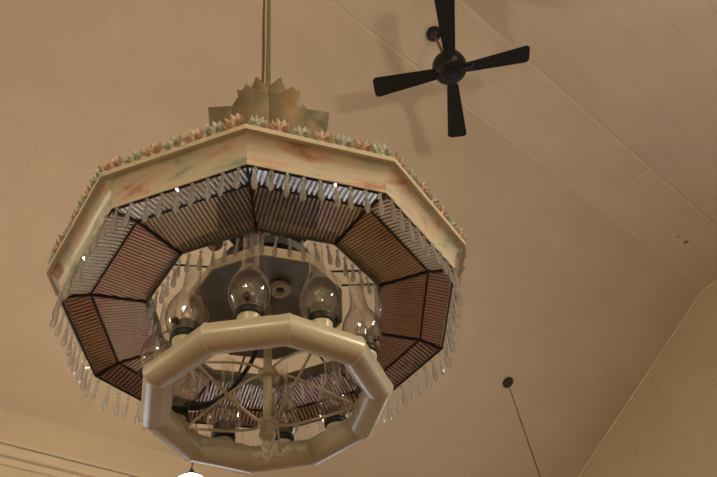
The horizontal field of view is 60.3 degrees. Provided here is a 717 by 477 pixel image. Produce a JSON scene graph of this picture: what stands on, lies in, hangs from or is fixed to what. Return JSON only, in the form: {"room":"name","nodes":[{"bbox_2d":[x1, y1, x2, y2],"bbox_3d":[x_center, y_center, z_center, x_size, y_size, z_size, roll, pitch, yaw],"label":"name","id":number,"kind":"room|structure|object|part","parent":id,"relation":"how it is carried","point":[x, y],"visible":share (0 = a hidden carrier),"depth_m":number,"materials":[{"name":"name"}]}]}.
{"room":"restaurant","nodes":[
{"label":"restaurant","id":0,"kind":"room"},
{"bbox_2d":[0,408,248,476],"bbox_3d":[-2.165,3.214,3.541,11.990,4.702,0.120,29,-58,-29],"label":"wall","id":1,"kind":"structure","parent":0,"point":[19,428],"depth_m":5.22,"materials":[{"name":"paint"}]},
{"bbox_2d":[0,439,147,476],"bbox_3d":[-2.317,1.853,4.978,11.990,0.175,0.060,29,-58,-29],"label":"trim","id":2,"kind":"structure","parent":1,"relation":"attached to","point":[14,455],"depth_m":4.89,"materials":[{"name":"paint"}]},
{"bbox_2d":[0,0,702,476],"bbox_3d":[-1.311,-0.157,5.131,11.990,1.928,3.695,29,-58,-29],"label":"ceiling","id":3,"kind":"structure","parent":0,"point":[556,298],"depth_m":5.54,"materials":[{"name":"white paint"}]},
{"bbox_2d":[180,242,222,476],"bbox_3d":[-1.090,0.791,4.352,0.240,2.345,0.240,29,-58,-29],"label":"pendant lamp","id":4,"kind":"object","parent":3,"relation":"hanging from","point":[218,246],"visible":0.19,"depth_m":3.89,"materials":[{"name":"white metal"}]},
{"bbox_3d":[-0.979,1.484,3.568,0.240,0.240,0.240,29,-58,-29],"label":"globe","id":5,"kind":"part","parent":4,"relation":"part of"},
{"bbox_3d":[-1.100,0.729,4.423,0.015,2.016,0.015,29,-58,-29],"label":"chain","id":6,"kind":"part","parent":4,"relation":"part of","materials":[{"name":"brown metal"}]},
{"bbox_2d":[503,377,540,476],"bbox_3d":[1.815,2.386,6.171,0.240,2.345,0.240,29,-58,-29],"label":"pendant lamp","id":7,"kind":"object","parent":3,"relation":"hanging from","point":[507,382],"visible":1,"depth_m":6.98,"materials":[{"name":"brown metal"}]},
{"bbox_2d":[332,0,716,286],"bbox_3d":[-0.033,-2.123,4.815,11.990,0.080,0.661,29,-58,-29],"label":"ceiling","id":8,"kind":"structure","parent":0,"point":[516,99],"depth_m":5.98,"materials":[{"name":"beige paint"}]},
{"bbox_2d":[46,0,467,473],"bbox_3d":[-0.405,-0.999,2.807,0.992,4.315,0.996,-9,-48,0],"label":"chandelier","id":9,"kind":"object","parent":8,"relation":"hanging from","point":[266,159],"visible":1,"depth_m":1.32,"materials":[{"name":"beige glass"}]},
{"bbox_3d":[-0.656,0.208,1.431,0.034,0.059,0.299,-4,-48,-5],"label":"marbled panel","id":10,"kind":"part","parent":9,"relation":"part of","materials":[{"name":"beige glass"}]},
{"bbox_3d":[-0.569,0.008,1.266,0.034,0.059,0.299,26,-57,-27],"label":"marbled panel","id":11,"kind":"part","parent":9,"relation":"part of","materials":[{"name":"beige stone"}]},
{"bbox_3d":[-0.530,0.208,1.434,0.112,0.004,0.243,-4,-48,-5],"label":"ribbed glass panel","id":12,"kind":"part","parent":9,"relation":"part of","materials":[{"name":"brown glass"}]},
{"bbox_3d":[-0.468,0.064,1.315,0.112,0.004,0.243,26,-57,-27],"label":"ribbed glass panel","id":13,"kind":"part","parent":9,"relation":"part of","materials":[{"name":"brown"}]},
{"bbox_3d":[-0.472,0.344,1.562,0.112,0.004,0.243,-31,-52,19],"label":"ribbed glass panel","id":14,"kind":"part","parent":9,"relation":"part of","materials":[{"name":"brown glass"}]},
{"bbox_3d":[-0.348,0.162,1.187,0.015,0.015,0.023,-20,-49,10],"label":"knob","id":15,"kind":"part","parent":9,"relation":"part of","materials":[{"name":"brown"}]},
{"bbox_3d":[-0.347,-0.127,1.179,0.299,0.059,0.034,-17,-49,7],"label":"marbled panel","id":16,"kind":"part","parent":9,"relation":"part of","materials":[{"name":"beige stone"}]},
{"bbox_3d":[-0.409,0.346,1.406,0.025,0.052,0.025,6,-50,-13],"label":"bulb","id":17,"kind":"part","parent":9,"relation":"part of","materials":[{"name":"clear glass"}]},
{"bbox_3d":[-0.343,0.150,1.242,0.025,0.052,0.025,6,-50,-13],"label":"bulb","id":18,"kind":"part","parent":9,"relation":"part of","materials":[{"name":"clear glass"}]},
{"bbox_3d":[-0.309,-0.033,1.253,0.243,0.004,0.112,-17,-49,7],"label":"ribbed glass panel","id":19,"kind":"part","parent":9,"relation":"part of","materials":[{"name":"glass"}]},
{"bbox_3d":[-0.315,0.421,1.653,0.243,0.004,0.112,10,-51,-17],"label":"ribbed glass panel","id":20,"kind":"part","parent":9,"relation":"part of","materials":[{"name":"brown"}]},
{"bbox_3d":[-0.210,0.112,1.163,0.015,0.015,0.023,-5,-48,-4],"label":"knob","id":21,"kind":"part","parent":9,"relation":"part of","materials":[{"name":"brown"}]},
{"bbox_3d":[-0.214,0.103,1.219,0.025,0.052,0.025,19,-54,-23],"label":"bulb","id":22,"kind":"part","parent":9,"relation":"part of","materials":[{"name":"clear glass"}]},
{"bbox_3d":[-0.213,0.196,1.452,0.888,0.027,0.896,-9,-48,0],"label":"lead frame","id":23,"kind":"part","parent":9,"relation":"part of","materials":[{"name":"black metal"}]},
{"bbox_3d":[-0.456,-1.158,2.990,0.015,3.742,0.019,-9,-48,0],"label":"power cord","id":24,"kind":"part","parent":9,"relation":"part of","materials":[{"name":"brown plastic"}]},
{"bbox_3d":[-0.216,0.178,1.472,0.549,0.034,0.554,-9,-48,0],"label":"frame","id":25,"kind":"part","parent":9,"relation":"part of","materials":[{"name":"grey metal"}]},
{"bbox_3d":[-0.433,-1.159,2.986,0.019,3.792,0.019,-9,-48,0],"label":"hanging rod","id":26,"kind":"part","parent":9,"relation":"part of","materials":[{"name":"beige metal"}]},
{"bbox_3d":[-0.200,0.273,1.364,0.019,0.340,0.019,-9,-48,0],"label":"stem","id":27,"kind":"part","parent":9,"relation":"part of","materials":[{"name":"beige metal"}]},
{"bbox_3d":[-0.255,-0.067,1.750,0.294,0.025,0.280,-9,-48,0],"label":"crown","id":28,"kind":"part","parent":9,"relation":"part of","materials":[{"name":"metal"}]},
{"bbox_3d":[-0.113,-0.045,1.270,0.243,0.004,0.112,10,-51,-17],"label":"ribbed glass panel","id":29,"kind":"part","parent":9,"relation":"part of","materials":[{"name":"glass"}]},
{"bbox_3d":[-0.109,0.409,1.672,0.239,0.004,0.148,-9,-48,0],"label":"ribbed glass panel","id":30,"kind":"part","parent":9,"relation":"part of","materials":[{"name":"brown"}]},
{"bbox_3d":[-0.081,0.120,1.252,0.025,0.052,0.025,-24,-50,13],"label":"bulb","id":31,"kind":"part","parent":9,"relation":"part of","materials":[{"name":"clear glass"}]},
{"bbox_3d":[-0.075,-0.144,1.202,0.299,0.059,0.034,10,-51,-17],"label":"marbled panel","id":32,"kind":"part","parent":9,"relation":"part of","materials":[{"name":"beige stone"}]},
{"bbox_3d":[-0.050,0.160,1.228,0.023,0.015,0.015,19,-54,-23],"label":"knob","id":33,"kind":"part","parent":9,"relation":"part of","materials":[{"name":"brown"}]},
{"bbox_3d":[0.007,0.194,1.331,0.025,0.052,0.025,-6,-48,-3],"label":"bulb","id":34,"kind":"part","parent":9,"relation":"part of","materials":[{"name":"clear glass"}]},
{"bbox_3d":[0.037,0.212,1.286,0.023,0.015,0.015,-29,-51,17],"label":"knob","id":35,"kind":"part","parent":9,"relation":"part of","materials":[{"name":"brown"}]},
{"bbox_3d":[0.040,0.312,1.607,0.112,0.004,0.243,26,-57,-27],"label":"ribbed glass panel","id":36,"kind":"part","parent":9,"relation":"part of","materials":[{"name":"brown glass"}]},
{"bbox_3d":[0.043,0.032,1.359,0.112,0.004,0.243,-31,-52,19],"label":"ribbed glass panel","id":37,"kind":"part","parent":9,"relation":"part of","materials":[{"name":"brown glass"}]},
{"bbox_3d":[0.102,0.168,1.488,0.112,0.004,0.243,-4,-48,-5],"label":"ribbed glass panel","id":38,"kind":"part","parent":9,"relation":"part of","materials":[{"name":"brown glass"}]},
{"bbox_3d":[0.144,-0.037,1.327,0.034,0.059,0.299,-31,-52,19],"label":"marbled panel","id":39,"kind":"part","parent":9,"relation":"part of","materials":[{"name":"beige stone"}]},
{"bbox_3d":[0.226,0.153,1.507,0.034,0.059,0.299,-4,-48,-5],"label":"marbled panel","id":40,"kind":"part","parent":9,"relation":"part of","materials":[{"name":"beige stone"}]},
{"bbox_2d":[373,0,529,136],"bbox_3d":[0.670,-1.486,4.929,0.928,0.736,0.928,24,-56,-26],"label":"ceiling fan","id":41,"kind":"object","parent":8,"relation":"hanging from","point":[449,66],"visible":1,"depth_m":4.68,"materials":[{"name":"black"}]},
{"bbox_3d":[0.355,-1.199,4.705,0.485,0.007,0.152,-12,-59,3],"label":"blade","id":42,"kind":"part","parent":41,"relation":"part of","materials":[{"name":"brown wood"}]},
{"bbox_3d":[0.638,-1.532,4.450,0.152,0.007,0.485,-19,-48,-6],"label":"blade","id":43,"kind":"part","parent":41,"relation":"part of","materials":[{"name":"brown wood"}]},
{"bbox_3d":[0.770,-1.015,4.926,0.152,0.007,0.485,-5,-47,11],"label":"blade","id":44,"kind":"part","parent":41,"relation":"part of","materials":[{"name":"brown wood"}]},
{"bbox_3d":[1.054,-1.348,4.672,0.485,0.007,0.152,-12,-37,3],"label":"blade","id":45,"kind":"part","parent":41,"relation":"part of","materials":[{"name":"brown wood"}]},
{"bbox_2d":[326,0,703,287],"bbox_3d":[-0.230,-1.897,4.930,11.990,0.008,0.030,29,-58,-29],"label":"trim","id":46,"kind":"structure","parent":8,"relation":"attached to","point":[331,2],"depth_m":5.99,"materials":[{"name":"paint"}]},
{"bbox_2d":[455,0,716,229],"bbox_3d":[0.172,-2.292,4.634,11.990,0.010,0.034,29,-58,-29],"label":"trim","id":47,"kind":"structure","parent":8,"relation":"attached to","point":[460,2],"depth_m":5.87,"materials":[{"name":"paint"}]},
{"bbox_2d":[600,168,648,206],"bbox_3d":[2.819,-0.531,6.564,0.035,0.010,0.599,29,-58,-29],"label":"trim","id":48,"kind":"structure","parent":8,"relation":"attached to","point":[646,169],"depth_m":6.55,"materials":[{"name":"paint"}]},
{"bbox_2d":[462,0,716,224],"bbox_3d":[1.438,-2.873,3.121,11.990,1.928,3.695,29,-58,-29],"label":"ceiling","id":49,"kind":"structure","parent":0,"point":[646,70],"depth_m":5.32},
{"bbox_2d":[581,282,716,476],"bbox_3d":[4.969,2.613,5.257,0.120,6.550,8.051,29,-58,-29],"label":"wall","id":50,"kind":"structure","parent":0,"point":[668,428],"depth_m":7.53,"materials":[{"name":"beige paint"}]},
{"bbox_2d":[578,289,704,476],"bbox_3d":[3.295,2.401,7.972,0.035,1.879,3.711,29,-58,-29],"label":"trim","id":51,"kind":"structure","parent":50,"relation":"attached to","point":[702,290],"depth_m":7.91,"materials":[{"name":"paint"}]},
{"bbox_2d":[703,279,716,289],"bbox_3d":[4.572,0.435,7.655,0.035,0.035,0.661,29,-58,-29],"label":"trim","id":52,"kind":"structure","parent":50,"relation":"attached to","point":[714,281],"depth_m":7.75,"materials":[{"name":"paint"}]}
]}

